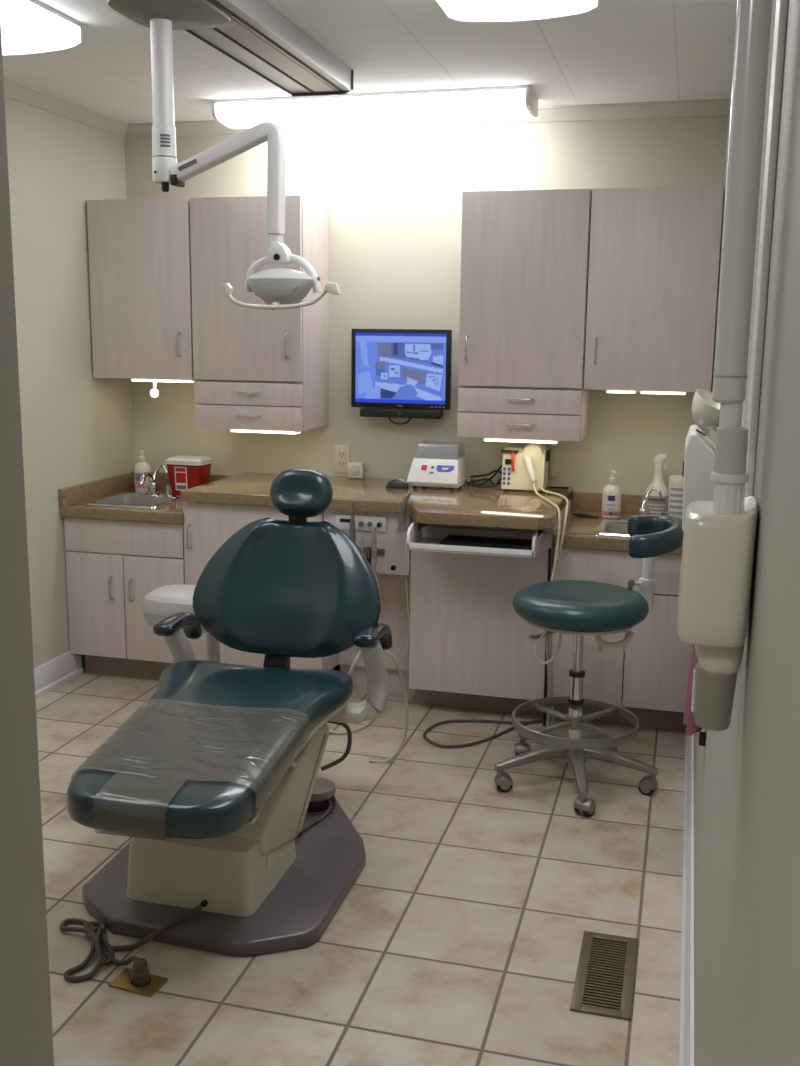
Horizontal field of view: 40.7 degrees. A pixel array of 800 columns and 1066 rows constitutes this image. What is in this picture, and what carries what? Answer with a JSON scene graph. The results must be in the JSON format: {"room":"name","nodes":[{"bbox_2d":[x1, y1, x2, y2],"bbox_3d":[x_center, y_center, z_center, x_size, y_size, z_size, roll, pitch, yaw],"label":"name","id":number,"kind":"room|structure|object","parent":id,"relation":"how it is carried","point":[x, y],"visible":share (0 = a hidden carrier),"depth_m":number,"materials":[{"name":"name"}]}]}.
{"room":"dental clinic","nodes":[
{"label":"dental clinic","id":0,"kind":"room"},
{"bbox_2d":[0,16,53,1065],"bbox_3d":[-1.362,0.075,1.138,2.093,2.500,0.195,3,11,15],"label":"wall","id":1,"kind":"structure","parent":0,"point":[26,1032],"depth_m":0.94,"materials":[{"name":"paint"}]},
{"bbox_2d":[5,96,134,669],"bbox_3d":[-2.159,-0.161,2.382,0.100,2.500,6.170,3,11,15],"label":"wall","id":2,"kind":"structure","parent":0,"point":[78,427],"depth_m":4.66,"materials":[{"name":"paint"}]},
{"bbox_2d":[34,651,82,698],"bbox_3d":[-1.909,0.875,3.331,0.024,0.125,3.420,3,11,15],"label":"baseboard","id":3,"kind":"structure","parent":2,"relation":"attached to","point":[60,670],"depth_m":4.76,"materials":[{"name":"white"}]},
{"bbox_2d":[4,76,127,137],"bbox_3d":[-1.792,-1.544,3.173,0.050,0.055,4.005,3,11,15],"label":"trim","id":4,"kind":"structure","parent":2,"relation":"attached to","point":[13,89],"depth_m":4.53,"materials":[{"name":"beige"}]},
{"bbox_2d":[36,664,686,1065],"bbox_3d":[-0.794,1.181,2.305,2.930,0.080,6.270,3,11,15],"label":"floor","id":5,"kind":"structure","parent":0,"point":[457,939],"depth_m":2.89,"materials":[{"name":"tile"}]},
{"bbox_2d":[64,517,184,680],"bbox_3d":[-1.132,0.256,5.056,0.574,0.742,0.691,3,11,15],"label":"base cabinet","id":6,"kind":"object","parent":5,"relation":"on","point":[112,565],"visible":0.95,"depth_m":4.76,"materials":[{"name":"laminate"}]},
{"bbox_2d":[59,471,230,523],"bbox_3d":[-1.123,-0.173,4.982,0.586,0.124,0.684,3,11,15],"label":"countertop","id":7,"kind":"structure","parent":6,"relation":"on","point":[72,499],"depth_m":4.75,"materials":[{"name":"stone"}]},
{"bbox_2d":[85,492,180,507],"bbox_3d":[-1.190,-0.084,4.943,0.350,0.144,0.385,3,11,15],"label":"sink","id":8,"kind":"object","parent":7,"relation":"in","point":[125,499],"visible":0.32,"depth_m":5.03,"materials":[{"name":"silver metal"}]},
{"bbox_2d":[98,495,176,505],"bbox_3d":[-1.195,-0.078,4.923,0.286,0.139,0.278,3,11,15],"label":"basin","id":9,"kind":"object","parent":8,"relation":"in","point":[131,500],"depth_m":5.04,"materials":[{"name":"silver metal"}]},
{"bbox_2d":[134,450,150,492],"bbox_3d":[-1.235,-0.298,5.177,0.079,0.205,0.063,7,12,32],"label":"pump bottle","id":10,"kind":"object","parent":7,"relation":"on","point":[141,466],"visible":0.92,"depth_m":5.16,"materials":[{"name":"beige plastic"}]},
{"bbox_2d":[139,464,172,495],"bbox_3d":[-1.161,-0.249,5.048,0.169,0.142,0.120,-7,13,-35],"label":"faucet","id":11,"kind":"object","parent":7,"relation":"on","point":[152,485],"visible":1,"depth_m":5.06,"materials":[{"name":"silver metal"}]},
{"bbox_2d":[164,456,213,494],"bbox_3d":[-1.001,-0.272,5.129,0.198,0.176,0.157,3,11,15],"label":"sharps container","id":12,"kind":"object","parent":7,"relation":"on","point":[184,472],"visible":0.9,"depth_m":5.07,"materials":[{"name":"red plastic"}]},
{"bbox_2d":[177,485,185,488],"bbox_3d":[-1.029,-0.215,5.079,0.048,0.018,0.001,3,11,15],"label":"label","id":13,"kind":"object","parent":12,"relation":"attached to","point":[178,486],"depth_m":5.08,"materials":[{"name":"grey paper"}]},
{"bbox_2d":[59,905,201,984],"bbox_3d":[-0.714,1.031,2.719,0.374,0.066,0.281,1,10,3],"label":"power cord","id":14,"kind":"object","parent":5,"relation":"on","point":[96,937],"visible":1,"depth_m":2.71,"materials":[{"name":"grey plastic"}]},
{"bbox_2d":[109,968,167,996],"bbox_3d":[-0.631,1.082,2.603,0.120,0.010,0.074,5,11,20],"label":"floor outlet","id":15,"kind":"object","parent":5,"relation":"on","point":[123,981],"visible":0.86,"depth_m":2.59,"materials":[{"name":"gold metal"}]},
{"bbox_2d":[141,584,220,661],"bbox_3d":[-0.737,0.520,3.901,0.370,0.646,0.260,3,11,15],"label":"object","id":16,"kind":"object","parent":5,"relation":"on","point":[162,602],"visible":0.34,"depth_m":3.78,"materials":[{"name":"white plastic"}]},
{"bbox_2d":[67,469,391,955],"bbox_3d":[-0.517,0.430,3.099,0.822,1.116,1.196,3,11,15],"label":"dental chair","id":17,"kind":"object","parent":5,"relation":"on","point":[281,590],"visible":0.91,"depth_m":3.19,"materials":[{"name":"teal leather"}]},
{"bbox_2d":[71,699,310,840],"bbox_3d":[-0.559,0.614,2.825,0.508,0.147,0.592,3,11,11],"label":"plastic cover","id":18,"kind":"object","parent":17,"relation":"on","point":[164,744],"visible":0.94,"depth_m":2.79,"materials":[{"name":"grey"}]},
{"bbox_2d":[297,778,335,835],"bbox_3d":[-0.297,0.864,3.429,0.143,0.068,0.314,3,11,15],"label":"foot pedal","id":19,"kind":"object","parent":17,"relation":"on","point":[322,797],"visible":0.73,"depth_m":3.46,"materials":[{"name":"grey plastic"}]},
{"bbox_2d":[348,650,367,698],"bbox_3d":[-0.132,0.471,3.520,0.077,0.142,0.170,3,11,15],"label":"hose","id":20,"kind":"object","parent":17,"relation":"attached to","point":[359,653],"visible":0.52,"depth_m":3.54,"materials":[{"name":"grey plastic"}]},
{"bbox_2d":[183,502,337,669],"bbox_3d":[-0.547,0.241,4.894,0.632,0.843,0.691,3,11,15],"label":"base cabinet","id":21,"kind":"object","parent":5,"relation":"on","point":[207,526],"visible":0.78,"depth_m":4.60,"materials":[{"name":"laminate"}]},
{"bbox_2d":[181,472,572,529],"bbox_3d":[-0.093,-0.152,4.596,1.597,0.045,0.894,3,11,15],"label":"countertop","id":22,"kind":"structure","parent":21,"relation":"on","point":[464,505],"depth_m":4.46,"materials":[{"name":"stone"}]},
{"bbox_2d":[386,479,408,488],"bbox_3d":[-0.011,-0.217,4.728,0.104,0.038,0.064,3,11,15],"label":"computer mouse","id":23,"kind":"object","parent":22,"relation":"on","point":[400,483],"visible":1,"depth_m":4.71,"materials":[{"name":"black plastic"}]},
{"bbox_2d":[396,499,412,532],"bbox_3d":[0.020,-0.069,4.262,0.047,0.117,0.104,3,11,15],"label":"holder","id":24,"kind":"object","parent":22,"relation":"attached to","point":[407,518],"visible":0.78,"depth_m":4.24,"materials":[{"name":"grey plastic"}]},
{"bbox_2d":[399,491,411,528],"bbox_3d":[0.021,-0.089,4.219,0.050,0.151,0.025,3,11,15],"label":"suction tip","id":25,"kind":"object","parent":24,"relation":"in","point":[408,494],"visible":1,"depth_m":4.21,"materials":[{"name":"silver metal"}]},
{"bbox_2d":[407,441,467,488],"bbox_3d":[0.169,-0.303,4.790,0.227,0.190,0.238,3,11,15],"label":"machine","id":26,"kind":"object","parent":22,"relation":"on","point":[435,463],"visible":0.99,"depth_m":4.73,"materials":[{"name":"white plastic"}]},
{"bbox_2d":[406,520,542,557],"bbox_3d":[0.292,0.007,4.171,0.493,0.106,0.230,3,11,15],"label":"keyboard tray","id":27,"kind":"object","parent":22,"relation":"attached to","point":[415,540],"visible":0.79,"depth_m":4.09,"materials":[{"name":"white plastic"}]},
{"bbox_2d":[440,535,531,549],"bbox_3d":[0.341,0.039,4.173,0.350,0.023,0.150,3,11,15],"label":"keyboard","id":28,"kind":"object","parent":27,"relation":"on","point":[475,541],"visible":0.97,"depth_m":4.14,"materials":[{"name":"black plastic"}]},
{"bbox_2d":[465,465,501,487],"bbox_3d":[0.377,-0.261,4.808,0.173,0.103,0.141,3,11,15],"label":"cable tangle","id":29,"kind":"object","parent":22,"relation":"on","point":[500,467],"visible":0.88,"depth_m":4.81,"materials":[{"name":"black plastic"}]},
{"bbox_2d":[501,443,549,491],"bbox_3d":[0.549,-0.293,4.716,0.200,0.205,0.197,3,11,15],"label":"dental curing device","id":30,"kind":"object","parent":22,"relation":"on","point":[515,476],"visible":0.98,"depth_m":4.66,"materials":[{"name":"beige plastic"}]},
{"bbox_2d":[522,443,546,468],"bbox_3d":[0.589,-0.296,4.720,0.104,0.200,0.158,3,11,15],"label":"hood","id":31,"kind":"object","parent":30,"relation":"attached to","point":[537,451],"depth_m":4.64,"materials":[{"name":"beige plastic"}]},
{"bbox_2d":[524,457,568,724],"bbox_3d":[0.612,0.235,4.389,0.145,1.025,0.689,0,10,-3],"label":"scaler handpiece","id":32,"kind":"object","parent":30,"relation":"attached to","point":[528,461],"visible":0.87,"depth_m":4.22,"materials":[{"name":"white plastic"}]},
{"bbox_2d":[549,486,568,489],"bbox_3d":[0.700,-0.199,4.751,0.089,0.010,0.036,3,11,15],"label":"loose cable","id":33,"kind":"object","parent":22,"relation":"on","point":[555,487],"visible":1,"depth_m":4.75,"materials":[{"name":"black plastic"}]},
{"bbox_2d":[329,676,388,734],"bbox_3d":[-0.176,0.710,4.407,0.531,0.106,0.224,-9,14,-42],"label":"hose","id":34,"kind":"object","parent":5,"relation":"on","point":[369,722],"visible":0.44,"depth_m":4.26,"materials":[{"name":"beige plastic"}]},
{"bbox_2d":[324,509,414,694],"bbox_3d":[-0.066,0.273,4.752,0.368,0.843,0.725,3,11,15],"label":"base cabinet","id":35,"kind":"object","parent":5,"relation":"on","point":[393,559],"visible":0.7,"depth_m":4.63,"materials":[{"name":"laminate"}]},
{"bbox_2d":[361,531,364,555],"bbox_3d":[-0.152,0.074,4.375,0.022,0.168,0.021,3,11,15],"label":"drill handpiece","id":36,"kind":"object","parent":35,"relation":"in","point":[362,534],"visible":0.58,"depth_m":4.36,"materials":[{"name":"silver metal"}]},
{"bbox_2d":[365,546,370,564],"bbox_3d":[-0.130,0.099,4.373,0.024,0.090,0.023,3,11,15],"label":"scaler handpiece","id":37,"kind":"object","parent":35,"relation":"in","point":[367,548],"visible":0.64,"depth_m":4.37,"materials":[{"name":"black plastic"}]},
{"bbox_2d":[371,527,382,621],"bbox_3d":[-0.108,0.199,4.488,0.072,0.492,0.220,-2,11,-15],"label":"syringe","id":38,"kind":"object","parent":35,"relation":"in","point":[374,531],"visible":0.56,"depth_m":4.36,"materials":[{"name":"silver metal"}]},
{"bbox_2d":[349,501,409,662],"bbox_3d":[-0.086,0.208,4.460,0.259,0.702,0.096,-1,10,-8],"label":"suction handpiece","id":39,"kind":"object","parent":35,"relation":"in","point":[352,531],"visible":0.53,"depth_m":4.43,"materials":[{"name":"grey plastic"}]},
{"bbox_2d":[369,650,408,762],"bbox_3d":[-0.023,0.612,3.770,0.130,0.539,0.337,-1,10,-8],"label":"hose","id":40,"kind":"object","parent":5,"relation":"on","point":[387,652],"visible":0.95,"depth_m":3.82,"materials":[{"name":"grey"}]},
{"bbox_2d":[423,719,542,747],"bbox_3d":[0.307,0.777,4.325,0.520,0.015,0.259,-8,13,-40],"label":"cable","id":41,"kind":"object","parent":5,"relation":"on","point":[524,723],"visible":0.91,"depth_m":4.31,"materials":[{"name":"grey plastic"}]},
{"bbox_2d":[409,498,571,716],"bbox_3d":[0.401,0.294,4.664,0.574,0.843,0.657,3,11,15],"label":"base cabinet","id":42,"kind":"object","parent":5,"relation":"on","point":[470,648],"visible":0.56,"depth_m":4.36,"materials":[{"name":"laminate"}]},
{"bbox_2d":[543,548,551,725],"bbox_3d":[0.584,0.418,4.278,0.013,0.728,0.016,8,13,37],"label":"tube","id":43,"kind":"object","parent":42,"relation":"attached to","point":[550,549],"visible":0.58,"depth_m":4.29,"materials":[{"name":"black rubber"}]},
{"bbox_2d":[494,515,683,816],"bbox_3d":[0.660,0.423,3.742,0.600,0.925,0.625,3,11,15],"label":"stool","id":44,"kind":"object","parent":5,"relation":"on","point":[578,608],"visible":1,"depth_m":3.69,"materials":[{"name":"teal leather"}]},
{"bbox_2d":[494,772,512,785],"bbox_3d":[0.359,0.848,3.735,0.061,0.029,0.057,0,10,-6],"label":"hood","id":45,"kind":"object","parent":44,"relation":"attached to","point":[501,778],"depth_m":3.71,"materials":[{"name":"silver metal"}]},
{"bbox_2d":[515,743,529,753],"bbox_3d":[0.457,0.797,4.019,0.057,0.029,0.061,2,10,5],"label":"caster wheel","id":46,"kind":"object","parent":44,"relation":"attached to","point":[520,748],"depth_m":4.00,"materials":[{"name":"silver metal"}]},
{"bbox_2d":[573,796,595,810],"bbox_3d":[0.608,0.885,3.548,0.057,0.029,0.061,9,14,40],"label":"hood","id":47,"kind":"object","parent":44,"relation":"attached to","point":[581,803],"depth_m":3.53,"materials":[{"name":"silver metal"}]},
{"bbox_2d":[606,746,617,751],"bbox_3d":[0.776,0.803,4.007,0.057,0.029,0.061,4,11,19],"label":"hood","id":48,"kind":"object","parent":44,"relation":"attached to","point":[615,749],"depth_m":3.99,"materials":[{"name":"silver metal"}]},
{"bbox_2d":[638,775,657,789],"bbox_3d":[0.856,0.857,3.721,0.061,0.029,0.057,7,12,29],"label":"hood","id":49,"kind":"object","parent":44,"relation":"attached to","point":[648,782],"depth_m":3.70,"materials":[{"name":"silver metal"}]},
{"bbox_2d":[570,931,637,1020],"bbox_3d":[0.508,1.086,2.665,0.140,0.007,0.348,3,11,15],"label":"floor vent","id":50,"kind":"object","parent":5,"relation":"in","point":[605,974],"visible":1,"depth_m":2.65,"materials":[{"name":"brown metal"}]},
{"bbox_2d":[550,547,692,730],"bbox_3d":[0.954,0.377,4.529,0.563,0.742,0.657,3,11,15],"label":"base cabinet","id":51,"kind":"object","parent":5,"relation":"on","point":[649,679],"visible":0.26,"depth_m":4.21,"materials":[{"name":"laminate"}]},
{"bbox_2d":[554,492,682,554],"bbox_3d":[0.957,-0.049,4.439,0.562,0.124,0.684,3,11,15],"label":"countertop","id":52,"kind":"structure","parent":51,"relation":"on","point":[579,531],"depth_m":4.44,"materials":[{"name":"stone"}]},
{"bbox_2d":[573,513,598,517],"bbox_3d":[0.796,-0.075,4.618,0.109,0.016,0.032,3,11,15],"label":"clamp","id":53,"kind":"object","parent":52,"relation":"on","point":[584,515],"visible":1,"depth_m":4.61,"materials":[{"name":"black plastic"}]},
{"bbox_2d":[594,519,628,535],"bbox_3d":[0.967,0.049,4.353,0.340,0.144,0.360,3,11,15],"label":"sink","id":54,"kind":"object","parent":52,"relation":"in","point":[615,527],"visible":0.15,"depth_m":4.46,"materials":[{"name":"silver metal"}]},
{"bbox_2d":[604,523,627,533],"bbox_3d":[0.961,0.056,4.333,0.276,0.139,0.253,3,11,15],"label":"basin","id":55,"kind":"object","parent":54,"relation":"in","point":[615,528],"depth_m":4.46,"materials":[{"name":"silver metal"}]},
{"bbox_2d":[602,470,621,517],"bbox_3d":[0.904,-0.167,4.604,0.078,0.203,0.062,7,12,31],"label":"pump bottle","id":56,"kind":"object","parent":52,"relation":"on","point":[611,498],"visible":1,"depth_m":4.59,"materials":[{"name":"beige plastic"}]},
{"bbox_2d":[639,487,668,514],"bbox_3d":[1.017,-0.112,4.442,0.169,0.142,0.120,-7,13,-35],"label":"faucet","id":57,"kind":"object","parent":52,"relation":"on","point":[643,510],"visible":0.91,"depth_m":4.46,"materials":[{"name":"silver metal"}]},
{"bbox_2d":[646,454,668,514],"bbox_3d":[1.095,-0.199,4.588,0.096,0.278,0.078,3,11,15],"label":"spray bottle","id":58,"kind":"object","parent":52,"relation":"on","point":[656,505],"visible":0.83,"depth_m":4.57,"materials":[{"name":"beige plastic"}]},
{"bbox_2d":[668,475,683,518],"bbox_3d":[1.178,-0.148,4.554,0.092,0.190,0.092,3,11,15],"label":"wipes canister","id":59,"kind":"object","parent":52,"relation":"on","point":[675,499],"visible":0.57,"depth_m":4.52,"materials":[{"name":"white plastic"}]},
{"bbox_2d":[3,0,736,123],"bbox_3d":[-0.764,-1.357,1.841,2.930,0.080,6.270,3,11,15],"label":"ceiling","id":60,"kind":"structure","parent":0,"point":[618,51],"depth_m":3.75,"materials":[{"name":"paint"}]},
{"bbox_2d":[0,0,82,56],"bbox_3d":[-1.372,-1.472,2.885,0.445,0.084,1.220,3,11,15],"label":"ceiling light","id":61,"kind":"object","parent":60,"relation":"attached to","point":[28,27],"visible":0.99,"depth_m":3.27,"materials":[{"name":"white plastic"}]},
{"bbox_2d":[185,0,353,96],"bbox_3d":[-0.547,-1.490,3.040,0.250,0.084,1.988,3,11,15],"label":"ceiling track","id":62,"kind":"object","parent":60,"relation":"attached to","point":[257,36],"visible":0.93,"depth_m":3.44,"materials":[{"name":"grey metal"}]},
{"bbox_2d":[107,0,341,310],"bbox_3d":[-0.454,-1.033,3.009,0.663,0.813,0.322,3,11,15],"label":"light","id":63,"kind":"object","parent":62,"relation":"hanging from","point":[279,288],"visible":1,"depth_m":2.99,"materials":[{"name":"white metal"}]},
{"bbox_2d":[212,85,537,128],"bbox_3d":[-0.110,-1.743,4.449,1.325,0.084,0.260,3,11,15],"label":"ceiling light","id":64,"kind":"object","parent":60,"relation":"attached to","point":[500,101],"visible":1,"depth_m":4.35,"materials":[{"name":"white plastic"}]},
{"bbox_2d":[436,0,598,22],"bbox_3d":[0.185,-1.373,2.448,0.425,0.084,1.220,3,11,15],"label":"ceiling light","id":65,"kind":"object","parent":60,"relation":"attached to","point":[467,11],"visible":1,"depth_m":2.95,"materials":[{"name":"white plastic"}]},
{"bbox_2d":[124,115,727,510],"bbox_3d":[0.018,-0.615,5.006,2.930,2.500,0.100,3,11,15],"label":"wall","id":66,"kind":"structure","parent":0,"point":[393,196],"depth_m":4.83,"materials":[{"name":"paint"}]},
{"bbox_2d":[86,198,194,379],"bbox_3d":[-1.116,-1.109,4.959,0.497,0.781,0.406,3,11,15],"label":"upper cabinet","id":67,"kind":"object","parent":66,"relation":"attached to","point":[139,250],"visible":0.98,"depth_m":4.79,"materials":[{"name":"laminate"}]},
{"bbox_2d":[130,379,194,382],"bbox_3d":[-1.071,-0.696,4.912,0.315,0.013,0.074,3,11,15],"label":"light","id":68,"kind":"object","parent":67,"relation":"attached to","point":[146,380],"visible":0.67,"depth_m":4.88,"materials":[{"name":"white plastic"}]},
{"bbox_2d":[150,382,158,397],"bbox_3d":[-1.119,-0.654,4.914,0.040,0.078,0.039,3,11,15],"label":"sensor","id":69,"kind":"object","parent":68,"relation":"attached to","point":[154,393],"visible":1,"depth_m":4.91,"materials":[{"name":"white plastic"}]},
{"bbox_2d":[59,471,230,506],"bbox_3d":[-1.123,-0.196,4.978,0.586,0.078,0.684,3,11,15],"label":"backsplash","id":70,"kind":"structure","parent":66,"relation":"attached to","point":[82,492],"depth_m":5.05,"materials":[{"name":"stone"}]},
{"bbox_2d":[190,195,328,430],"bbox_3d":[-0.627,-0.975,4.850,0.513,0.992,0.406,3,11,15],"label":"upper cabinet","id":71,"kind":"object","parent":66,"relation":"attached to","point":[254,369],"visible":1,"depth_m":4.71,"materials":[{"name":"laminate"}]},
{"bbox_2d":[229,429,302,433],"bbox_3d":[-0.597,-0.455,4.800,0.325,0.013,0.074,3,11,15],"label":"light","id":72,"kind":"object","parent":71,"relation":"attached to","point":[231,430],"visible":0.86,"depth_m":4.76,"materials":[{"name":"white plastic"}]},
{"bbox_2d":[334,445,349,472],"bbox_3d":[-0.273,-0.348,5.075,0.078,0.129,0.011,3,11,15],"label":"wall outlet","id":73,"kind":"object","parent":66,"relation":"attached to","point":[341,452],"visible":1,"depth_m":5.07,"materials":[{"name":"beige plastic"}]},
{"bbox_2d":[338,460,344,466],"bbox_3d":[-0.274,-0.326,5.076,0.036,0.032,0.004,3,11,15],"label":"socket","id":74,"kind":"object","parent":73,"relation":"attached to","point":[341,463],"depth_m":5.07,"materials":[{"name":"beige plastic"}]},
{"bbox_2d":[338,451,344,457],"bbox_3d":[-0.274,-0.371,5.068,0.036,0.032,0.004,3,11,15],"label":"socket","id":75,"kind":"object","parent":73,"relation":"attached to","point":[341,454],"depth_m":5.07,"materials":[{"name":"beige plastic"}]},
{"bbox_2d":[348,462,363,477],"bbox_3d":[-0.207,-0.293,5.030,0.073,0.074,0.041,3,11,15],"label":"dial","id":76,"kind":"object","parent":66,"relation":"attached to","point":[355,469],"visible":1,"depth_m":5.02,"materials":[{"name":"beige plastic"}]},
{"bbox_2d":[351,329,451,424],"bbox_3d":[0.011,-0.704,4.880,0.460,0.427,0.112,3,11,15],"label":"monitor","id":77,"kind":"object","parent":66,"relation":"attached to","point":[409,370],"visible":1,"depth_m":4.83,"materials":[{"name":"black plastic"}]},
{"bbox_2d":[125,98,728,137],"bbox_3d":[0.014,-1.805,4.715,2.728,0.055,0.050,3,11,15],"label":"trim","id":78,"kind":"structure","parent":66,"relation":"attached to","point":[705,107],"depth_m":4.55,"materials":[{"name":"beige"}]},
{"bbox_2d":[457,189,591,440],"bbox_3d":[0.537,-0.906,4.546,0.517,0.992,0.406,3,11,15],"label":"upper cabinet","id":79,"kind":"object","parent":66,"relation":"attached to","point":[525,253],"visible":1,"depth_m":4.38,"materials":[{"name":"laminate"}]},
{"bbox_2d":[482,438,559,443],"bbox_3d":[0.507,-0.389,4.512,0.320,0.013,0.074,3,11,15],"label":"light","id":80,"kind":"object","parent":79,"relation":"attached to","point":[484,439],"visible":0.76,"depth_m":4.48,"materials":[{"name":"white plastic"}]},
{"bbox_2d":[550,448,559,476],"bbox_3d":[0.691,-0.314,4.819,0.040,0.130,0.012,3,11,15],"label":"switch plate","id":81,"kind":"object","parent":66,"relation":"attached to","point":[555,452],"visible":1,"depth_m":4.81,"materials":[{"name":"beige plastic"}]},
{"bbox_2d":[572,492,644,512],"bbox_3d":[1.043,-0.128,4.751,0.562,0.078,0.021,3,11,15],"label":"backsplash","id":82,"kind":"structure","parent":66,"relation":"attached to","point":[581,500],"depth_m":4.78,"materials":[{"name":"stone"}]},
{"bbox_2d":[584,186,724,391],"bbox_3d":[1.032,-0.981,4.398,0.502,0.781,0.406,3,11,15],"label":"upper cabinet","id":83,"kind":"object","parent":66,"relation":"attached to","point":[654,252],"visible":0.97,"depth_m":4.24,"materials":[{"name":"laminate"}]},
{"bbox_2d":[605,390,637,392],"bbox_3d":[0.902,-0.578,4.397,0.130,0.013,0.074,3,11,15],"label":"light","id":84,"kind":"object","parent":83,"relation":"attached to","point":[608,391],"visible":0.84,"depth_m":4.36,"materials":[{"name":"white plastic"}]},
{"bbox_2d":[607,391,634,392],"bbox_3d":[0.902,-0.575,4.396,0.110,0.007,0.070,3,11,15],"label":"diffuser","id":85,"kind":"object","parent":84,"relation":"attached to","point":[607,391],"depth_m":4.36,"materials":[{"name":"beige plastic"}]},
{"bbox_2d":[639,391,687,394],"bbox_3d":[1.063,-0.569,4.356,0.192,0.013,0.074,3,11,15],"label":"light","id":86,"kind":"object","parent":83,"relation":"attached to","point":[642,392],"visible":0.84,"depth_m":4.32,"materials":[{"name":"white plastic"}]},
{"bbox_2d":[641,392,684,394],"bbox_3d":[1.062,-0.565,4.354,0.172,0.007,0.070,3,11,15],"label":"diffuser","id":87,"kind":"object","parent":86,"relation":"attached to","point":[678,393],"depth_m":4.32,"materials":[{"name":"beige plastic"}]},
{"bbox_2d":[694,0,799,1065],"bbox_3d":[0.575,0.002,1.669,0.100,2.500,6.170,3,11,15],"label":"wall","id":88,"kind":"structure","parent":0,"point":[747,773],"depth_m":1.07,"materials":[{"name":"paint"}]},
{"bbox_2d":[679,726,693,1065],"bbox_3d":[0.442,1.205,1.680,0.024,0.125,5.512,3,11,15],"label":"baseboard","id":89,"kind":"structure","parent":88,"relation":"attached to","point":[686,1042],"depth_m":2.75,"materials":[{"name":"white"}]},
{"bbox_2d":[683,644,701,735],"bbox_3d":[0.724,0.262,2.606,0.053,0.436,0.130,3,11,15],"label":"cloth","id":90,"kind":"object","parent":88,"relation":"hanging from","point":[692,728],"visible":0.13,"depth_m":2.60,"materials":[{"name":"pink"}]},
{"bbox_2d":[682,425,715,531],"bbox_3d":[0.716,-0.131,2.559,0.090,0.244,0.280,3,11,15],"label":"control box","id":91,"kind":"object","parent":88,"relation":"attached to","point":[699,456],"visible":0.66,"depth_m":2.42,"materials":[{"name":"white plastic"}]},
{"bbox_2d":[699,732,705,745],"bbox_3d":[0.727,0.495,2.594,0.016,0.030,0.020,3,11,15],"label":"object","id":92,"kind":"object","parent":88,"relation":"attached to","point":[702,735],"visible":1,"depth_m":2.58,"materials":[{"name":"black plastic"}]},
{"bbox_2d":[692,389,719,431],"bbox_3d":[0.727,-0.279,2.506,0.096,0.106,0.148,3,11,15],"label":"dish","id":93,"kind":"object","parent":88,"relation":"attached to","point":[706,412],"visible":0.7,"depth_m":2.47,"materials":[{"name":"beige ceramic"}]},
{"bbox_2d":[677,0,772,730],"bbox_3d":[0.382,-0.384,1.207,0.084,1.260,0.136,3,11,15],"label":"xray arm","id":94,"kind":"object","parent":88,"relation":"attached to","point":[720,533],"visible":1,"depth_m":1.22},
{"bbox_2d":[742,0,787,497],"bbox_3d":[0.460,-0.514,1.339,0.015,1.370,0.120,3,11,15],"label":"trim","id":95,"kind":"structure","parent":88,"relation":"attached to","point":[750,414],"depth_m":1.33,"materials":[{"name":"white"}]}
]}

